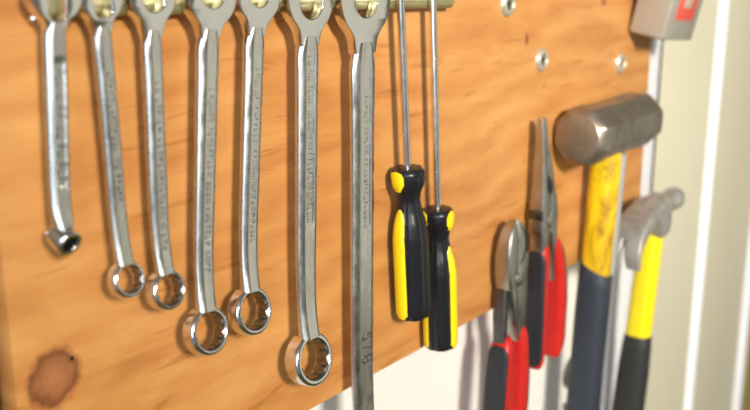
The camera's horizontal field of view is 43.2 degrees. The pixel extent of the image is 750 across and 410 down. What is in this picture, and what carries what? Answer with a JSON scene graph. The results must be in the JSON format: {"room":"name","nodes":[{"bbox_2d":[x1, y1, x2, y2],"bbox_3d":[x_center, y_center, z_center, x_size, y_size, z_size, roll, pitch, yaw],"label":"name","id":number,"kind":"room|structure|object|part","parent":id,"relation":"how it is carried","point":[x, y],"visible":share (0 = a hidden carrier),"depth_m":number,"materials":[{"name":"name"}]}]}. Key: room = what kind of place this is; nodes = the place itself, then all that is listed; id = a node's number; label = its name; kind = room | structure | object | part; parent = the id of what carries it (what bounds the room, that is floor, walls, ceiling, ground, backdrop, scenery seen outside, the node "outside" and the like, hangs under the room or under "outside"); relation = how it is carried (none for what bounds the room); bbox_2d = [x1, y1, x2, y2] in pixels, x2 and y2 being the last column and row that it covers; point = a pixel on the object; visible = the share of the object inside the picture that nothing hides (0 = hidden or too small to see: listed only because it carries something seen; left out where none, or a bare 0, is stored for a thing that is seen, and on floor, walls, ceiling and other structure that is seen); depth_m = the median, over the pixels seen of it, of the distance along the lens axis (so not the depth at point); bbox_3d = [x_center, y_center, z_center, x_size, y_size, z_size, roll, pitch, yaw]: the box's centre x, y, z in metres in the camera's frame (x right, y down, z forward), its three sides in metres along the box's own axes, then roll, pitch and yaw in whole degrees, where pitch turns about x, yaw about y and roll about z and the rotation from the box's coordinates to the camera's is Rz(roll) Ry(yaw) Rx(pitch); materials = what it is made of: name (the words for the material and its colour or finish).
{"room":"garage","nodes":[
{"label":"garage","id":0,"kind":"room"},
{"bbox_2d":[0,261,749,409],"bbox_3d":[0.179,-0.103,0.806,0.048,2.000,2.300,11,18,36],"label":"wall","id":1,"kind":"structure","parent":0,"point":[424,379],"depth_m":0.70,"materials":[{"name":"white paint"}]},
{"bbox_2d":[0,0,650,409],"bbox_3d":[0.046,-0.235,0.540,0.012,0.653,0.619,11,18,36],"label":"plywood board","id":2,"kind":"object","parent":1,"relation":"attached to","point":[67,342],"visible":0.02,"depth_m":0.46,"materials":[{"name":"brown wood"}]},
{"bbox_2d":[26,15,38,23],"bbox_3d":[-0.124,-0.067,0.340,0.009,0.004,0.004,11,18,36],"label":"nail","id":3,"kind":"object","parent":2,"relation":"attached to","point":[31,18],"visible":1,"depth_m":0.34,"materials":[{"name":"silver metal"}]},
{"bbox_2d":[49,0,454,17],"bbox_3d":[-0.038,-0.118,0.439,0.009,0.056,0.268,11,17,36],"label":"rail","id":4,"kind":"object","parent":2,"relation":"attached to","point":[306,5],"visible":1,"depth_m":0.44,"materials":[{"name":"yellow metal"}]},
{"bbox_2d":[23,0,81,254],"bbox_3d":[-0.113,-0.034,0.343,0.012,0.107,0.021,11,18,37],"label":"wrench","id":5,"kind":"object","parent":4,"relation":"hanging from","point":[61,236],"visible":1,"depth_m":0.34,"materials":[{"name":"silver metal"}]},
{"bbox_2d":[77,0,144,297],"bbox_3d":[-0.100,-0.025,0.362,0.010,0.129,0.019,11,19,36],"label":"wrench","id":6,"kind":"object","parent":4,"relation":"hanging from","point":[100,28],"visible":1,"depth_m":0.36,"materials":[{"name":"silver metal"}]},
{"bbox_2d":[122,0,184,310],"bbox_3d":[-0.087,-0.025,0.380,0.010,0.142,0.023,11,17,36],"label":"wrench","id":7,"kind":"object","parent":4,"relation":"hanging from","point":[150,24],"visible":1,"depth_m":0.38,"materials":[{"name":"silver metal"}]},
{"bbox_2d":[180,0,235,355],"bbox_3d":[-0.070,-0.018,0.404,0.011,0.172,0.037,10,17,34],"label":"wrench","id":8,"kind":"object","parent":4,"relation":"hanging from","point":[207,23],"visible":1,"depth_m":0.40,"materials":[{"name":"silver metal"}]},
{"bbox_2d":[227,0,279,335],"bbox_3d":[-0.054,-0.024,0.425,0.012,0.170,0.037,10,17,34],"label":"wrench","id":9,"kind":"object","parent":4,"relation":"hanging from","point":[254,20],"visible":1,"depth_m":0.42,"materials":[{"name":"silver metal"}]},
{"bbox_2d":[279,0,333,386],"bbox_3d":[-0.031,-0.012,0.459,0.014,0.211,0.036,10,18,35],"label":"wrench","id":10,"kind":"object","parent":4,"relation":"hanging from","point":[306,32],"visible":1,"depth_m":0.46,"materials":[{"name":"silver metal"}]},
{"bbox_2d":[333,0,389,409],"bbox_3d":[-0.005,0.018,0.501,0.015,0.297,0.040,11,18,36],"label":"wrench","id":11,"kind":"object","parent":4,"relation":"hanging from","point":[361,33],"visible":1,"depth_m":0.49,"materials":[{"name":"silver metal"}]},
{"bbox_2d":[390,0,430,321],"bbox_3d":[0.020,-0.034,0.528,0.025,0.207,0.025,-3,15,-10],"label":"screwdriver","id":12,"kind":"object","parent":4,"relation":"hanging from","point":[409,231],"visible":1,"depth_m":0.53,"materials":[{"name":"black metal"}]},
{"bbox_3d":[0.015,-0.073,0.511,0.005,0.121,0.007,11,22,36],"label":"blade","id":13,"kind":"part","parent":12,"relation":"part of","materials":[{"name":"silver metal"}]},
{"bbox_3d":[0.020,0.022,0.542,0.021,0.091,0.022,-8,19,-14],"label":"handle","id":14,"kind":"part","parent":12,"relation":"part of","materials":[{"name":"black plastic"}]},
{"bbox_2d":[423,0,457,351],"bbox_3d":[0.039,-0.027,0.555,0.026,0.238,0.023,-5,15,-18],"label":"screwdriver","id":15,"kind":"object","parent":4,"relation":"hanging from","point":[440,328],"visible":0.84,"depth_m":0.56,"materials":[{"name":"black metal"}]},
{"bbox_3d":[0.034,-0.066,0.538,0.004,0.154,0.004,11,22,36],"label":"blade","id":16,"kind":"part","parent":15,"relation":"part of","materials":[{"name":"silver metal"}]},
{"bbox_3d":[0.039,0.045,0.573,0.021,0.090,0.021,-4,18,-4],"label":"handle","id":17,"kind":"part","parent":15,"relation":"part of","materials":[{"name":"black plastic"}]},
{"bbox_2d":[483,219,529,409],"bbox_3d":[0.093,0.098,0.661,0.017,0.182,0.040,11,18,36],"label":"pliers","id":18,"kind":"object","parent":2,"relation":"hanging from","point":[507,376],"visible":1,"depth_m":0.65,"materials":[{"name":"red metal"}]},
{"bbox_2d":[500,0,515,16],"bbox_3d":[0.086,-0.129,0.609,0.003,0.017,0.017,11,18,36],"label":"screw","id":19,"kind":"object","parent":2,"relation":"attached to","point":[507,6],"visible":1,"depth_m":0.61,"materials":[{"name":"silver metal"}]},
{"bbox_2d":[535,48,548,71],"bbox_3d":[0.117,-0.101,0.658,0.003,0.017,0.017,11,18,36],"label":"screw","id":20,"kind":"object","parent":2,"relation":"attached to","point":[542,57],"visible":1,"depth_m":0.66,"materials":[{"name":"silver metal"}]},
{"bbox_2d":[524,117,566,369],"bbox_3d":[0.126,0.027,0.687,0.017,0.187,0.045,11,18,36],"label":"pliers","id":21,"kind":"object","parent":2,"relation":"hanging from","point":[546,304],"visible":0.89,"depth_m":0.68,"materials":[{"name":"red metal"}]},
{"bbox_2d":[554,92,662,409],"bbox_3d":[0.177,0.070,0.754,0.046,0.309,0.118,11,18,36],"label":"hammer","id":22,"kind":"object","parent":2,"relation":"hanging from","point":[595,135],"visible":1,"depth_m":0.73,"materials":[{"name":"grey metal"}]},
{"bbox_3d":[0.176,0.001,0.738,0.027,0.154,0.019,11,18,36],"label":"handle","id":23,"kind":"part","parent":22,"relation":"part of","materials":[{"name":"yellow paint"}]},
{"bbox_2d":[616,53,625,72],"bbox_3d":[0.200,-0.115,0.767,0.003,0.017,0.017,11,18,36],"label":"screw","id":24,"kind":"object","parent":2,"relation":"attached to","point":[621,59],"visible":1,"depth_m":0.76,"materials":[{"name":"silver metal"}]},
{"bbox_2d":[629,0,702,39],"bbox_3d":[0.249,-0.196,0.770,0.052,0.127,0.076,11,18,36],"label":"case","id":25,"kind":"object","parent":2,"relation":"attached to","point":[658,19],"visible":1,"depth_m":0.76,"materials":[{"name":"white plastic"}]},
{"bbox_2d":[684,0,693,8],"bbox_3d":[0.256,-0.168,0.769,0.001,0.017,0.018,24,21,33],"label":"print","id":26,"kind":"object","parent":25,"relation":"attached to","point":[688,3],"depth_m":0.77},
{"bbox_3d":[0.239,0.013,0.825,0.036,0.022,0.014,11,18,36],"label":"hook","id":27,"kind":"object","parent":2,"relation":"attached to","visible":0},
{"bbox_2d":[612,187,684,409],"bbox_3d":[0.226,0.116,0.823,0.042,0.254,0.110,11,18,36],"label":"hammer","id":28,"kind":"object","parent":27,"relation":"hanging from","point":[644,225],"visible":0.92,"depth_m":0.81,"materials":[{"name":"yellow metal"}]},
{"bbox_3d":[0.233,0.058,0.814,0.028,0.134,0.018,11,18,36],"label":"handle","id":29,"kind":"part","parent":28,"relation":"part of","materials":[{"name":"yellow plastic"}]},
{"bbox_2d":[562,357,570,388],"bbox_3d":[0.186,0.163,0.850,0.028,0.048,0.035,11,18,36],"label":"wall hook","id":30,"kind":"object","parent":1,"relation":"attached to","point":[565,378],"visible":0.15,"depth_m":0.85,"materials":[{"name":"grey metal"}]},
{"bbox_2d":[600,37,660,409],"bbox_3d":[0.233,-0.115,0.851,0.017,2.000,0.076,11,18,36],"label":"trim","id":31,"kind":"structure","parent":1,"relation":"attached to","point":[622,279],"depth_m":0.89,"materials":[{"name":"white paint"}]},
{"bbox_2d":[650,40,663,192],"bbox_3d":[0.258,-0.123,0.883,0.016,2.000,0.006,11,18,36],"label":"trim","id":32,"kind":"structure","parent":1,"relation":"attached to","point":[662,41],"depth_m":0.89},
{"bbox_2d":[644,0,749,409],"bbox_3d":[0.383,-0.173,1.041,0.015,1.940,0.408,11,18,36],"label":"door","id":33,"kind":"structure","parent":1,"relation":"in","point":[687,70],"depth_m":1.05,"materials":[{"name":"beige paint"}]},
{"bbox_2d":[684,0,729,409],"bbox_3d":[0.368,-0.131,1.015,0.007,1.850,0.022,11,18,36],"label":"door frame","id":34,"kind":"structure","parent":1,"relation":"attached to","point":[724,4],"depth_m":1.04,"materials":[{"name":"white paint"}]},
{"bbox_2d":[732,238,749,409],"bbox_3d":[0.493,-0.171,1.174,0.007,1.850,0.030,11,18,36],"label":"door frame","id":35,"kind":"structure","parent":1,"relation":"attached to","point":[745,318],"depth_m":1.26,"materials":[{"name":"white paint"}]}
]}

